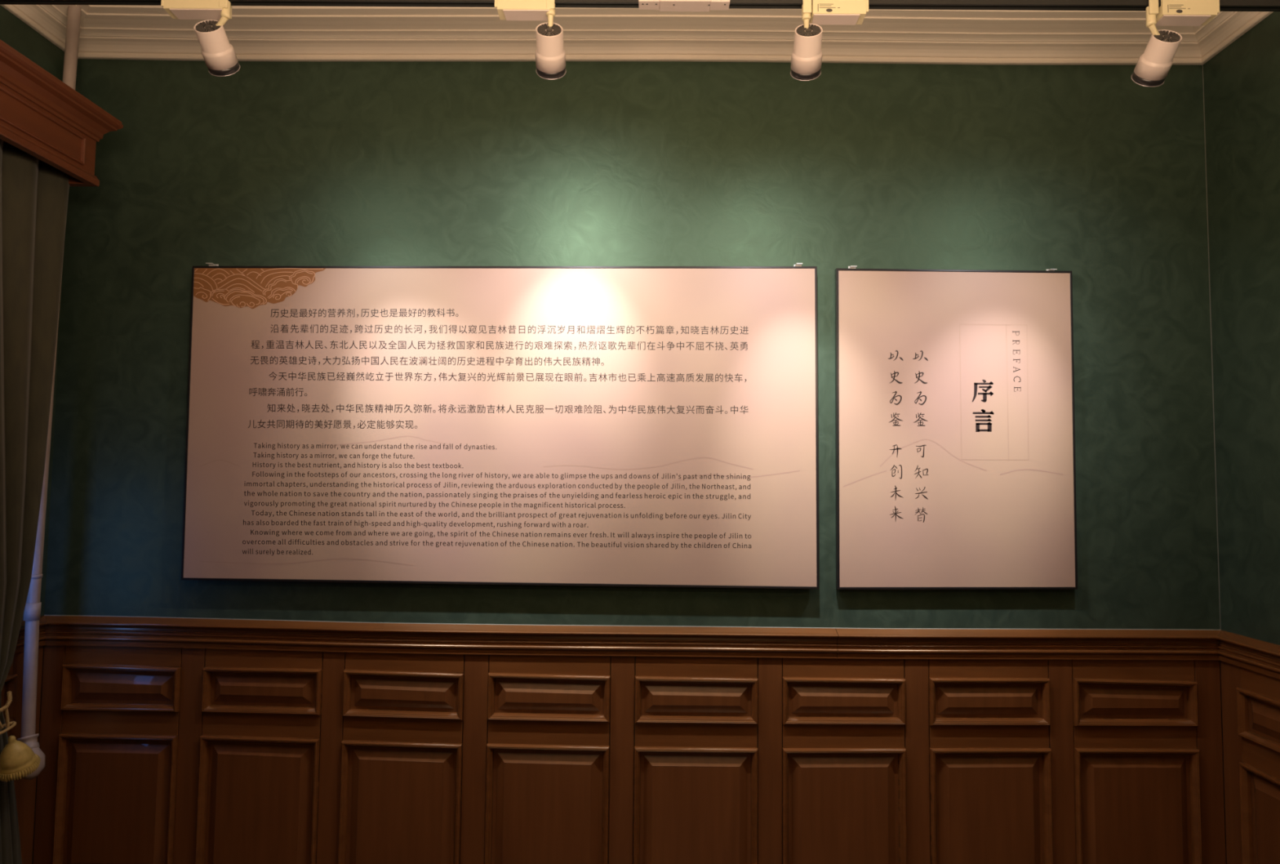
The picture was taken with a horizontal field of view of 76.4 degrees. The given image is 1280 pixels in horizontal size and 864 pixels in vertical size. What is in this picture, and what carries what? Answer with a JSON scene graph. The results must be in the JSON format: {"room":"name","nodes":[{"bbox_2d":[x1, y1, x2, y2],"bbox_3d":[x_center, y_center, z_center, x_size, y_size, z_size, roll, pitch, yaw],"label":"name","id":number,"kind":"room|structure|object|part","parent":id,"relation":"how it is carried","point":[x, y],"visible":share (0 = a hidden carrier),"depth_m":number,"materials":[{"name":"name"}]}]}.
{"room":"museum","nodes":[
{"label":"museum","id":0,"kind":"room"},
{"bbox_2d":[0,4,64,863],"bbox_3d":[-2.327,-0.086,0.431,0.158,3.375,5.400,1,-3,1],"label":"wall","id":1,"kind":"structure","parent":0,"point":[14,32],"depth_m":2.99,"materials":[{"name":"green paint"}]},
{"bbox_3d":[-2.253,0.940,2.682,0.019,0.131,0.422,1,-3,1],"label":"raised panel","id":2,"kind":"part","parent":1,"relation":"part of","materials":[{"name":"brown wood"}]},
{"bbox_3d":[-2.247,0.940,2.682,0.030,0.171,0.462,1,-3,1],"label":"panel moulding","id":3,"kind":"part","parent":1,"relation":"part of","materials":[{"name":"brown wood"}]},
{"bbox_3d":[-2.259,0.816,2.690,0.019,0.082,0.457,1,-3,1],"label":"cross rail","id":4,"kind":"part","parent":1,"relation":"part of","materials":[{"name":"brown wood"}]},
{"bbox_2d":[14,615,47,653],"bbox_3d":[-2.268,0.589,0.390,0.050,0.106,5.400,1,-3,1],"label":"trim","id":5,"kind":"structure","parent":1,"relation":"attached to","point":[42,621],"depth_m":3.00,"materials":[{"name":"brown wood"}]},
{"bbox_2d":[0,4,89,51],"bbox_3d":[-2.174,-1.705,0.525,0.190,0.137,5.400,1,-3,1],"label":"trim","id":6,"kind":"structure","parent":1,"relation":"attached to","point":[50,21],"depth_m":3.02,"materials":[{"name":"white wood"}]},
{"bbox_2d":[17,4,81,779],"bbox_3d":[-2.126,-0.256,2.942,0.116,2.941,0.075,-2,-4,41],"label":"riser pipe","id":7,"kind":"object","parent":1,"relation":"attached to","point":[32,612],"visible":0.52,"depth_m":2.89,"materials":[{"name":"white metal"}]},
{"bbox_2d":[0,39,123,186],"bbox_3d":[-2.063,-1.065,1.545,0.400,0.249,2.715,1,-3,1],"label":"pelmet","id":8,"kind":"object","parent":1,"relation":"attached to","point":[42,116],"visible":0.91,"depth_m":2.61,"materials":[{"name":"brown wood"}]},
{"bbox_2d":[0,138,69,863],"bbox_3d":[-2.045,0.341,1.780,0.072,2.629,2.053,1,-3,1],"label":"curtain","id":9,"kind":"object","parent":8,"relation":"hanging from","point":[34,193],"visible":0.94,"depth_m":2.63,"materials":[{"name":"fabric"}]},
{"bbox_2d":[0,690,40,782],"bbox_3d":[-1.959,0.910,2.451,0.123,0.332,0.338,1,-3,1],"label":"tieback","id":10,"kind":"object","parent":9,"relation":"attached to","point":[17,758],"visible":1,"depth_m":2.52,"materials":[{"name":"gold metal"}]},
{"bbox_3d":[-1.970,0.826,2.408,0.053,0.169,0.255,0,-3,12],"label":"cord","id":11,"kind":"part","parent":10,"relation":"part of","materials":[{"name":"gold metal"}]},
{"bbox_3d":[-2.061,-1.139,1.550,0.399,0.080,2.715,1,-3,1],"label":"crown moulding","id":12,"kind":"part","parent":8,"relation":"part of","materials":[{"name":"brown wood"}]},
{"bbox_2d":[31,58,1226,863],"bbox_3d":[-0.040,0.098,3.141,4.674,3.375,0.158,1,-3,1],"label":"wall","id":13,"kind":"structure","parent":0,"point":[154,755],"depth_m":3.08,"materials":[{"name":"green paint"}]},
{"bbox_3d":[-1.949,1.395,3.021,0.441,0.534,0.030,1,-3,1],"label":"panel moulding","id":14,"kind":"part","parent":13,"relation":"part of","materials":[{"name":"brown wood"}]},
{"bbox_3d":[-1.949,1.395,3.026,0.401,0.494,0.019,1,-3,1],"label":"raised panel","id":15,"kind":"part","parent":13,"relation":"part of","materials":[{"name":"brown wood"}]},
{"bbox_3d":[-1.944,0.958,3.046,0.441,0.172,0.030,1,-3,1],"label":"panel moulding","id":16,"kind":"part","parent":13,"relation":"part of","materials":[{"name":"brown wood"}]},
{"bbox_3d":[-1.946,1.087,3.051,0.438,0.092,0.019,1,-3,1],"label":"cross rail","id":17,"kind":"part","parent":13,"relation":"part of","materials":[{"name":"brown wood"}]},
{"bbox_3d":[-1.944,0.958,3.052,0.401,0.132,0.019,1,-3,1],"label":"raised panel","id":18,"kind":"part","parent":13,"relation":"part of","materials":[{"name":"brown wood"}]},
{"bbox_3d":[-1.943,0.842,3.066,0.438,0.076,0.019,1,-3,1],"label":"cross rail","id":19,"kind":"part","parent":13,"relation":"part of","materials":[{"name":"brown wood"}]},
{"bbox_3d":[-1.418,1.399,3.015,0.444,0.535,0.030,1,-3,1],"label":"panel moulding","id":20,"kind":"part","parent":13,"relation":"part of","materials":[{"name":"brown wood"}]},
{"bbox_3d":[-1.418,1.400,3.020,0.404,0.495,0.019,1,-3,1],"label":"raised panel","id":21,"kind":"part","parent":13,"relation":"part of","materials":[{"name":"brown wood"}]},
{"bbox_3d":[-1.413,0.968,3.040,0.444,0.171,0.030,1,-3,1],"label":"panel moulding","id":22,"kind":"part","parent":13,"relation":"part of","materials":[{"name":"brown wood"}]},
{"bbox_3d":[-1.415,1.095,3.045,0.441,0.091,0.019,1,-3,1],"label":"cross rail","id":23,"kind":"part","parent":13,"relation":"part of","materials":[{"name":"brown wood"}]},
{"bbox_3d":[-1.413,0.968,3.046,0.404,0.131,0.019,1,-3,1],"label":"raised panel","id":24,"kind":"part","parent":13,"relation":"part of","materials":[{"name":"brown wood"}]},
{"bbox_3d":[-1.412,0.852,3.060,0.441,0.072,0.019,1,-3,1],"label":"cross rail","id":25,"kind":"part","parent":13,"relation":"part of","materials":[{"name":"brown wood"}]},
{"bbox_3d":[-0.888,1.411,3.008,0.448,0.522,0.030,1,-3,1],"label":"panel moulding","id":26,"kind":"part","parent":13,"relation":"part of","materials":[{"name":"brown wood"}]},
{"bbox_3d":[-0.888,1.411,3.014,0.408,0.482,0.019,1,-3,1],"label":"raised panel","id":27,"kind":"part","parent":13,"relation":"part of","materials":[{"name":"brown wood"}]},
{"bbox_3d":[-0.883,0.980,3.034,0.448,0.179,0.030,1,-3,1],"label":"panel moulding","id":28,"kind":"part","parent":13,"relation":"part of","materials":[{"name":"brown wood"}]},
{"bbox_3d":[-0.884,1.110,3.039,0.445,0.094,0.019,1,-3,1],"label":"cross rail","id":29,"kind":"part","parent":13,"relation":"part of","materials":[{"name":"brown wood"}]},
{"bbox_3d":[-0.883,0.981,3.039,0.408,0.139,0.019,1,-3,1],"label":"raised panel","id":30,"kind":"part","parent":13,"relation":"part of","materials":[{"name":"brown wood"}]},
{"bbox_3d":[-0.882,0.862,3.053,0.445,0.075,0.019,1,-3,1],"label":"cross rail","id":31,"kind":"part","parent":13,"relation":"part of","materials":[{"name":"brown wood"}]},
{"bbox_2d":[181,262,818,588],"bbox_3d":[-0.525,-0.043,3.088,2.390,1.232,0.051,1,-3,1],"label":"board","id":32,"kind":"object","parent":13,"relation":"attached to","point":[655,426],"visible":1,"depth_m":3.06,"materials":[{"name":"beige"}]},
{"bbox_2d":[200,435,799,565],"bbox_3d":[-0.532,0.260,3.046,2.259,0.488,0.001,1,-3,1],"label":"print","id":33,"kind":"object","parent":32,"relation":"attached to","point":[405,435],"depth_m":3.04},
{"bbox_3d":[-0.343,1.418,3.002,0.456,0.518,0.030,1,-3,1],"label":"panel moulding","id":34,"kind":"part","parent":13,"relation":"part of","materials":[{"name":"brown wood"}]},
{"bbox_3d":[-0.343,1.419,3.007,0.416,0.478,0.019,1,-3,1],"label":"raised panel","id":35,"kind":"part","parent":13,"relation":"part of","materials":[{"name":"brown wood"}]},
{"bbox_3d":[-0.340,1.119,3.032,0.453,0.093,0.019,1,-3,1],"label":"cross rail","id":36,"kind":"part","parent":13,"relation":"part of","materials":[{"name":"brown wood"}]},
{"bbox_3d":[-0.339,0.989,3.027,0.456,0.175,0.030,1,-3,1],"label":"panel moulding","id":37,"kind":"part","parent":13,"relation":"part of","materials":[{"name":"brown wood"}]},
{"bbox_3d":[-0.339,0.989,3.033,0.416,0.135,0.019,1,-3,1],"label":"raised panel","id":38,"kind":"part","parent":13,"relation":"part of","materials":[{"name":"brown wood"}]},
{"bbox_3d":[-0.338,0.869,3.047,0.453,0.078,0.019,1,-3,1],"label":"cross rail","id":39,"kind":"part","parent":13,"relation":"part of","materials":[{"name":"brown wood"}]},
{"bbox_2d":[44,614,1220,660],"bbox_3d":[-0.048,0.775,3.035,4.434,0.122,0.050,1,-3,1],"label":"trim","id":40,"kind":"structure","parent":13,"relation":"attached to","point":[60,629],"depth_m":3.03,"materials":[{"name":"brown wood"}]},
{"bbox_2d":[77,4,1202,64],"bbox_3d":[-0.025,-1.526,3.102,4.434,0.145,0.190,1,-3,1],"label":"trim","id":41,"kind":"structure","parent":13,"relation":"attached to","point":[108,32],"depth_m":3.13,"materials":[{"name":"white wood"}]},
{"bbox_3d":[0.205,1.425,3.001,0.417,0.475,0.019,1,-3,1],"label":"raised panel","id":42,"kind":"part","parent":13,"relation":"part of","materials":[{"name":"brown wood"}]},
{"bbox_3d":[0.205,1.425,2.996,0.457,0.515,0.030,1,-3,1],"label":"panel moulding","id":43,"kind":"part","parent":13,"relation":"part of","materials":[{"name":"brown wood"}]},
{"bbox_3d":[0.209,0.998,3.027,0.417,0.131,0.019,1,-3,1],"label":"raised panel","id":44,"kind":"part","parent":13,"relation":"part of","materials":[{"name":"brown wood"}]},
{"bbox_3d":[0.209,0.997,3.021,0.457,0.171,0.030,1,-3,1],"label":"panel moulding","id":45,"kind":"part","parent":13,"relation":"part of","materials":[{"name":"brown wood"}]},
{"bbox_3d":[0.208,1.126,3.026,0.454,0.093,0.019,1,-3,1],"label":"cross rail","id":46,"kind":"part","parent":13,"relation":"part of","materials":[{"name":"brown wood"}]},
{"bbox_3d":[0.211,0.875,3.041,0.454,0.083,0.019,1,-3,1],"label":"cross rail","id":47,"kind":"part","parent":13,"relation":"part of","materials":[{"name":"brown wood"}]},
{"bbox_3d":[0.756,1.000,3.021,0.413,0.132,0.019,1,-3,1],"label":"raised panel","id":48,"kind":"part","parent":13,"relation":"part of","materials":[{"name":"brown wood"}]},
{"bbox_3d":[0.755,1.127,3.020,0.450,0.092,0.019,1,-3,1],"label":"cross rail","id":49,"kind":"part","parent":13,"relation":"part of","materials":[{"name":"brown wood"}]},
{"bbox_3d":[0.757,0.878,3.035,0.450,0.080,0.019,1,-3,1],"label":"cross rail","id":50,"kind":"part","parent":13,"relation":"part of","materials":[{"name":"brown wood"}]},
{"bbox_3d":[0.752,1.427,2.995,0.413,0.482,0.019,1,-3,1],"label":"raised panel","id":51,"kind":"part","parent":13,"relation":"part of","materials":[{"name":"brown wood"}]},
{"bbox_3d":[0.756,0.999,3.015,0.453,0.172,0.030,1,-3,1],"label":"panel moulding","id":52,"kind":"part","parent":13,"relation":"part of","materials":[{"name":"brown wood"}]},
{"bbox_3d":[0.751,1.427,2.990,0.453,0.522,0.030,1,-3,1],"label":"panel moulding","id":53,"kind":"part","parent":13,"relation":"part of","materials":[{"name":"brown wood"}]},
{"bbox_2d":[835,265,1077,589],"bbox_3d":[1.188,-0.022,3.076,0.894,1.229,0.037,1,-3,1],"label":"board","id":54,"kind":"object","parent":13,"relation":"attached to","point":[955,420],"visible":1,"depth_m":3.06,"materials":[{"name":"beige"}]},
{"bbox_2d":[843,438,1063,487],"bbox_3d":[1.174,0.119,3.050,0.823,0.185,0.001,1,-3,1],"label":"print","id":55,"kind":"object","parent":54,"relation":"attached to","point":[924,438],"depth_m":3.05},
{"bbox_3d":[1.295,0.879,3.029,0.439,0.075,0.019,1,-3,1],"label":"cross rail","id":56,"kind":"part","parent":13,"relation":"part of","materials":[{"name":"brown wood"}]},
{"bbox_3d":[1.294,0.999,3.015,0.402,0.137,0.019,1,-3,1],"label":"raised panel","id":57,"kind":"part","parent":13,"relation":"part of","materials":[{"name":"brown wood"}]},
{"bbox_3d":[1.292,1.126,3.014,0.439,0.089,0.019,1,-3,1],"label":"cross rail","id":58,"kind":"part","parent":13,"relation":"part of","materials":[{"name":"brown wood"}]},
{"bbox_3d":[1.294,0.998,3.009,0.442,0.177,0.030,1,-3,1],"label":"panel moulding","id":59,"kind":"part","parent":13,"relation":"part of","materials":[{"name":"brown wood"}]},
{"bbox_3d":[1.289,1.428,2.990,0.402,0.489,0.019,1,-3,1],"label":"raised panel","id":60,"kind":"part","parent":13,"relation":"part of","materials":[{"name":"brown wood"}]},
{"bbox_3d":[1.289,1.428,2.984,0.442,0.529,0.030,1,-3,1],"label":"panel moulding","id":61,"kind":"part","parent":13,"relation":"part of","materials":[{"name":"brown wood"}]},
{"bbox_3d":[1.830,0.881,3.023,0.448,0.079,0.019,1,-3,1],"label":"cross rail","id":62,"kind":"part","parent":13,"relation":"part of","materials":[{"name":"brown wood"}]},
{"bbox_3d":[1.829,1.001,3.009,0.411,0.133,0.019,1,-3,1],"label":"raised panel","id":63,"kind":"part","parent":13,"relation":"part of","materials":[{"name":"brown wood"}]},
{"bbox_3d":[1.829,1.001,3.003,0.451,0.173,0.030,1,-3,1],"label":"panel moulding","id":64,"kind":"part","parent":13,"relation":"part of","materials":[{"name":"brown wood"}]},
{"bbox_3d":[1.828,1.126,3.009,0.448,0.087,0.019,1,-3,1],"label":"cross rail","id":65,"kind":"part","parent":13,"relation":"part of","materials":[{"name":"brown wood"}]},
{"bbox_3d":[1.825,1.431,2.984,0.411,0.494,0.019,1,-3,1],"label":"raised panel","id":66,"kind":"part","parent":13,"relation":"part of","materials":[{"name":"brown wood"}]},
{"bbox_3d":[1.825,1.431,2.978,0.451,0.534,0.030,1,-3,1],"label":"panel moulding","id":67,"kind":"part","parent":13,"relation":"part of","materials":[{"name":"brown wood"}]},
{"bbox_2d":[1203,11,1279,863],"bbox_3d":[2.189,-0.043,0.380,0.158,3.375,5.400,1,-3,1],"label":"wall","id":68,"kind":"structure","parent":0,"point":[1242,82],"depth_m":2.90,"materials":[{"name":"green paint"}]},
{"bbox_2d":[1202,64,1221,630],"bbox_3d":[2.180,-0.345,3.102,0.002,2.174,0.002,1,-3,1],"label":"trim","id":69,"kind":"structure","parent":68,"relation":"attached to","point":[1202,64],"depth_m":3.10,"materials":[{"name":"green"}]},
{"bbox_2d":[1192,11,1273,64],"bbox_3d":[2.069,-1.659,0.477,0.190,0.137,5.400,1,-3,1],"label":"trim","id":70,"kind":"structure","parent":68,"relation":"attached to","point":[1225,28],"depth_m":3.00,"materials":[{"name":"white wood"}]},
{"bbox_2d":[1216,630,1279,679],"bbox_3d":[2.116,0.632,0.341,0.050,0.106,5.400,1,-3,1],"label":"trim","id":71,"kind":"structure","parent":68,"relation":"attached to","point":[1260,656],"depth_m":2.85,"materials":[{"name":"brown wood"}]},
{"bbox_3d":[2.141,0.984,2.673,0.030,0.171,0.462,1,-3,1],"label":"panel moulding","id":72,"kind":"part","parent":68,"relation":"part of","materials":[{"name":"brown wood"}]},
{"bbox_3d":[2.136,1.420,2.647,0.030,0.522,0.462,1,-3,1],"label":"panel moulding","id":73,"kind":"part","parent":68,"relation":"part of","materials":[{"name":"brown wood"}]},
{"bbox_3d":[2.155,0.861,2.680,0.019,0.082,0.457,1,-3,1],"label":"cross rail","id":74,"kind":"part","parent":68,"relation":"part of","materials":[{"name":"brown wood"}]},
{"bbox_3d":[2.152,1.115,2.665,0.019,0.096,0.457,1,-3,1],"label":"cross rail","id":75,"kind":"part","parent":68,"relation":"part of","materials":[{"name":"brown wood"}]},
{"bbox_3d":[2.146,0.984,2.673,0.019,0.131,0.422,1,-3,1],"label":"raised panel","id":76,"kind":"part","parent":68,"relation":"part of","materials":[{"name":"brown wood"}]},
{"bbox_3d":[2.142,1.420,2.647,0.019,0.482,0.422,1,-3,1],"label":"raised panel","id":77,"kind":"part","parent":68,"relation":"part of","materials":[{"name":"brown wood"}]},
{"bbox_3d":[-0.051,-1.799,0.508,4.674,0.100,5.640,1,-3,1],"label":"ceiling","id":78,"kind":"structure","parent":0,"visible":0},
{"bbox_2d":[0,0,1279,11],"bbox_3d":[0.046,-1.425,2.328,4.194,0.428,0.053,1,-3,1],"label":"track","id":79,"kind":"object","parent":78,"relation":"hanging from","point":[661,5],"visible":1,"depth_m":2.31,"materials":[{"name":"black"}]},
{"bbox_2d":[160,0,240,76],"bbox_3d":[-1.265,-1.152,2.370,0.191,0.213,0.151,1,-3,1],"label":"track spotlight","id":80,"kind":"object","parent":79,"relation":"attached to","point":[220,59],"visible":1,"depth_m":2.32,"materials":[{"name":"beige metal"}]},
{"bbox_3d":[-1.183,-1.204,2.320,0.027,0.046,0.027,1,-3,1],"label":"swivel post","id":81,"kind":"part","parent":80,"relation":"part of","materials":[{"name":"beige metal"}]},
{"bbox_2d":[494,0,566,79],"bbox_3d":[-0.314,-1.141,2.361,0.195,0.213,0.151,1,-3,1],"label":"track spotlight","id":82,"kind":"object","parent":79,"relation":"attached to","point":[550,53],"visible":1,"depth_m":2.31,"materials":[{"name":"beige metal"}]},
{"bbox_3d":[-0.254,-1.199,2.310,0.027,0.035,0.027,1,-3,1],"label":"swivel post","id":83,"kind":"part","parent":82,"relation":"part of","materials":[{"name":"beige metal"}]},
{"bbox_3d":[0.125,-1.226,2.316,0.258,0.028,0.052,1,-3,1],"label":"joint plate","id":84,"kind":"part","parent":79,"relation":"part of","materials":[{"name":"beige paint"}]},
{"bbox_2d":[790,0,868,80],"bbox_3d":[0.541,-1.131,2.349,0.205,0.214,0.151,1,-3,1],"label":"track spotlight","id":85,"kind":"object","parent":79,"relation":"attached to","point":[806,54],"visible":1,"depth_m":2.30,"materials":[{"name":"beige metal"}]},
{"bbox_3d":[0.471,-1.187,2.302,0.027,0.042,0.027,1,-3,1],"label":"swivel post","id":86,"kind":"part","parent":85,"relation":"part of","materials":[{"name":"beige metal"}]},
{"bbox_2d":[1130,0,1219,87],"bbox_3d":[1.524,-1.113,2.338,0.196,0.226,0.151,1,-3,1],"label":"track spotlight","id":87,"kind":"object","parent":79,"relation":"attached to","point":[1152,68],"visible":1,"depth_m":2.29,"materials":[{"name":"beige metal"}]},
{"bbox_3d":[1.440,-1.170,2.290,0.027,0.054,0.027,1,-3,1],"label":"swivel post","id":88,"kind":"part","parent":87,"relation":"part of","materials":[{"name":"beige metal"}]}
]}

